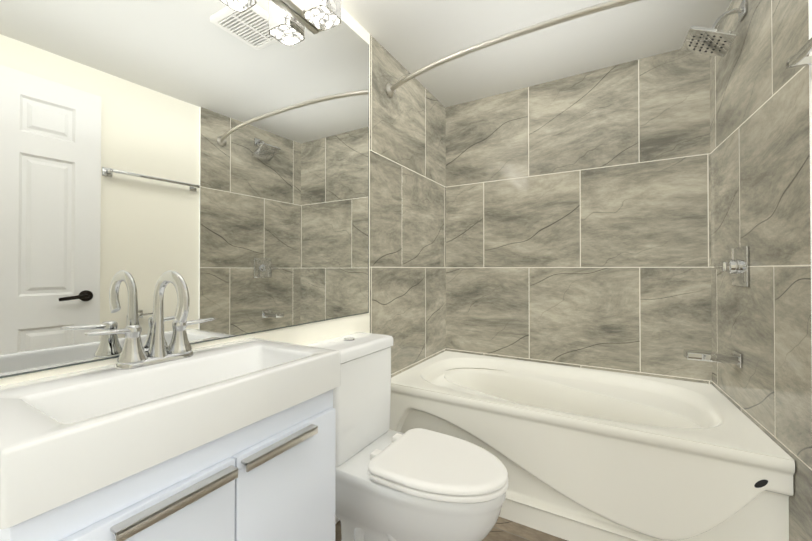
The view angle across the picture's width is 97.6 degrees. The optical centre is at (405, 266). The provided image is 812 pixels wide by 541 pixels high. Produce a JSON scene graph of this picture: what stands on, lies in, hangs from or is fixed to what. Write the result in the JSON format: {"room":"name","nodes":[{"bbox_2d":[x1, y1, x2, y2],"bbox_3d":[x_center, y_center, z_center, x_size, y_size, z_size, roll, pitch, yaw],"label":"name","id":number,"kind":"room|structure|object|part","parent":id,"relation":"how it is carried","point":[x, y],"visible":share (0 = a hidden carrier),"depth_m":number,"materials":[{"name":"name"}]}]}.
{"room":"bathroom","nodes":[
{"label":"bathroom","id":0,"kind":"room"},
{"bbox_2d":[0,7,369,385],"bbox_3d":[-0.796,-0.034,0.865,0.100,2.330,2.255,0,-1,30],"label":"wall","id":1,"kind":"structure","parent":0,"point":[306,334],"depth_m":1.44,"materials":[{"name":"white paint"}]},
{"bbox_2d":[0,0,368,377],"bbox_3d":[-0.723,-0.454,0.886,0.006,1.361,2.119,0,-1,30],"label":"mirror","id":2,"kind":"object","parent":1,"relation":"attached to","point":[214,154],"visible":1,"depth_m":1.00,"materials":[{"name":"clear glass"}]},
{"bbox_2d":[282,0,340,31],"bbox_3d":[-0.516,-1.053,1.083,0.156,0.180,0.880,0,-1,30],"label":"sconce","id":3,"kind":"object","parent":2,"relation":"attached to","point":[321,15],"visible":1,"depth_m":1.37,"materials":[{"name":"white glass"}]},
{"bbox_3d":[-0.323,-1.050,1.376,0.118,0.180,0.118,0,-1,30],"label":"lamp shade","id":4,"kind":"part","parent":3,"relation":"part of","materials":[{"name":"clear glass"}]},
{"bbox_2d":[370,35,445,377],"bbox_3d":[0.012,-0.023,2.252,0.100,2.330,0.955,0,-1,30],"label":"wall tiles","id":5,"kind":"structure","parent":1,"relation":"attached to","point":[408,216],"depth_m":2.14,"materials":[{"name":"grey tile"}]},
{"bbox_2d":[335,517,566,540],"bbox_3d":[0.312,1.180,0.820,2.050,0.100,3.310,0,-1,30],"label":"floor","id":6,"kind":"structure","parent":0,"point":[503,529],"depth_m":1.51,"materials":[{"name":"wood"}]},
{"bbox_2d":[0,270,339,540],"bbox_3d":[-0.512,0.570,0.831,0.411,1.121,0.660,0,-1,30],"label":"bathroom vanity","id":7,"kind":"object","parent":6,"relation":"on","point":[179,439],"visible":1,"depth_m":0.72,"materials":[{"name":"white ceramic"}]},
{"bbox_3d":[-0.439,0.706,0.608,0.018,0.615,0.306,0,-1,30],"label":"door","id":8,"kind":"part","parent":7,"relation":"part of","materials":[{"name":"white wood"}]},
{"bbox_2d":[85,270,215,369],"bbox_3d":[-0.586,0.125,0.877,0.169,0.231,0.291,0,-1,30],"label":"faucet","id":9,"kind":"object","parent":7,"relation":"on","point":[179,354],"depth_m":0.88,"materials":[{"name":"silver metal"}]},
{"bbox_3d":[-0.401,0.417,0.637,0.022,0.019,0.205,0,-1,30],"label":"handle","id":10,"kind":"part","parent":7,"relation":"part of","materials":[{"name":"silver metal"}]},
{"bbox_3d":[-0.287,0.419,0.832,0.022,0.019,0.205,0,-1,30],"label":"handle","id":11,"kind":"part","parent":7,"relation":"part of","materials":[{"name":"silver metal"}]},
{"bbox_3d":[-0.283,0.708,0.876,0.018,0.615,0.306,0,-1,30],"label":"door","id":12,"kind":"part","parent":7,"relation":"part of","materials":[{"name":"white wood"}]},
{"bbox_2d":[306,332,507,540],"bbox_3d":[0.000,0.719,1.353,0.766,0.832,0.405,0,-1,30],"label":"toilet","id":13,"kind":"object","parent":6,"relation":"on","point":[418,484],"visible":0.96,"depth_m":1.26,"materials":[{"name":"white ceramic"}]},
{"bbox_3d":[-0.239,0.334,1.496,0.212,0.049,0.405,0,-1,30],"label":"lid","id":14,"kind":"part","parent":13,"relation":"part of","materials":[{"name":"white ceramic"}]},
{"bbox_3d":[-0.239,0.551,1.494,0.195,0.380,0.385,0,-1,30],"label":"tank","id":15,"kind":"part","parent":13,"relation":"part of","materials":[{"name":"white ceramic"}]},
{"bbox_3d":[0.134,0.721,1.275,0.457,0.018,0.374,0,-1,30],"label":"seat","id":16,"kind":"part","parent":13,"relation":"part of","materials":[{"name":"white plastic"}]},
{"bbox_2d":[390,351,794,540],"bbox_3d":[0.762,0.879,1.873,1.564,0.520,0.836,0,-1,30],"label":"bathtub","id":17,"kind":"object","parent":6,"relation":"on","point":[583,454],"visible":0.77,"depth_m":1.48,"materials":[{"name":"white ceramic"}]},
{"bbox_2d":[341,0,731,106],"bbox_3d":[0.312,-1.250,0.840,2.050,0.100,3.310,0,-1,30],"label":"ceiling","id":18,"kind":"structure","parent":0,"point":[411,36],"depth_m":1.83,"materials":[{"name":"white paint"}]},
{"bbox_2d":[446,49,711,383],"bbox_3d":[1.120,-0.024,2.217,2.050,2.330,0.100,0,-1,30],"label":"wall","id":19,"kind":"structure","parent":0,"point":[578,220],"depth_m":2.17,"materials":[{"name":"tile"}]},
{"bbox_2d":[710,0,811,540],"bbox_3d":[1.450,-0.030,1.433,0.115,2.328,0.929,0,-1,27],"label":"wall tiles","id":20,"kind":"structure","parent":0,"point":[761,145],"depth_m":1.29,"materials":[{"name":"grey tile"}]},
{"bbox_2d":[386,0,640,97],"bbox_3d":[0.558,-0.984,1.541,1.588,0.074,0.182,0,-1,30],"label":"rod","id":21,"kind":"object","parent":20,"relation":"attached to","point":[390,89],"visible":1,"depth_m":1.50,"materials":[{"name":"silver metal"}]},
{"bbox_2d":[683,349,741,367],"bbox_3d":[1.359,0.401,1.583,0.184,0.060,0.090,0,-1,27],"label":"tub spout","id":22,"kind":"object","parent":20,"relation":"attached to","point":[734,357],"visible":1,"depth_m":1.55,"materials":[{"name":"silver metal"}]},
{"bbox_2d":[681,0,746,56],"bbox_3d":[1.313,-1.009,1.516,0.197,0.175,0.170,0,-1,27],"label":"shower head","id":23,"kind":"object","parent":20,"relation":"attached to","point":[714,41],"visible":1,"depth_m":1.50},
{"bbox_2d":[714,246,748,286],"bbox_3d":[1.399,0.001,1.533,0.065,0.166,0.188,0,-1,27],"label":"shower valve","id":24,"kind":"object","parent":20,"relation":"attached to","point":[736,266],"visible":0.98,"depth_m":1.50,"materials":[{"name":"silver metal"}]},
{"bbox_3d":[0.711,-0.042,-0.047,0.100,2.328,2.380,0,-1,27],"label":"wall","id":25,"kind":"structure","parent":0,"visible":0},
{"bbox_2d":[786,38,811,69],"bbox_3d":[1.035,-0.590,0.796,0.077,0.050,0.550,0,-1,27],"label":"bar","id":26,"kind":"object","parent":25,"relation":"attached to","point":[799,58],"visible":1,"depth_m":1.00,"materials":[{"name":"silver metal"}]}
]}

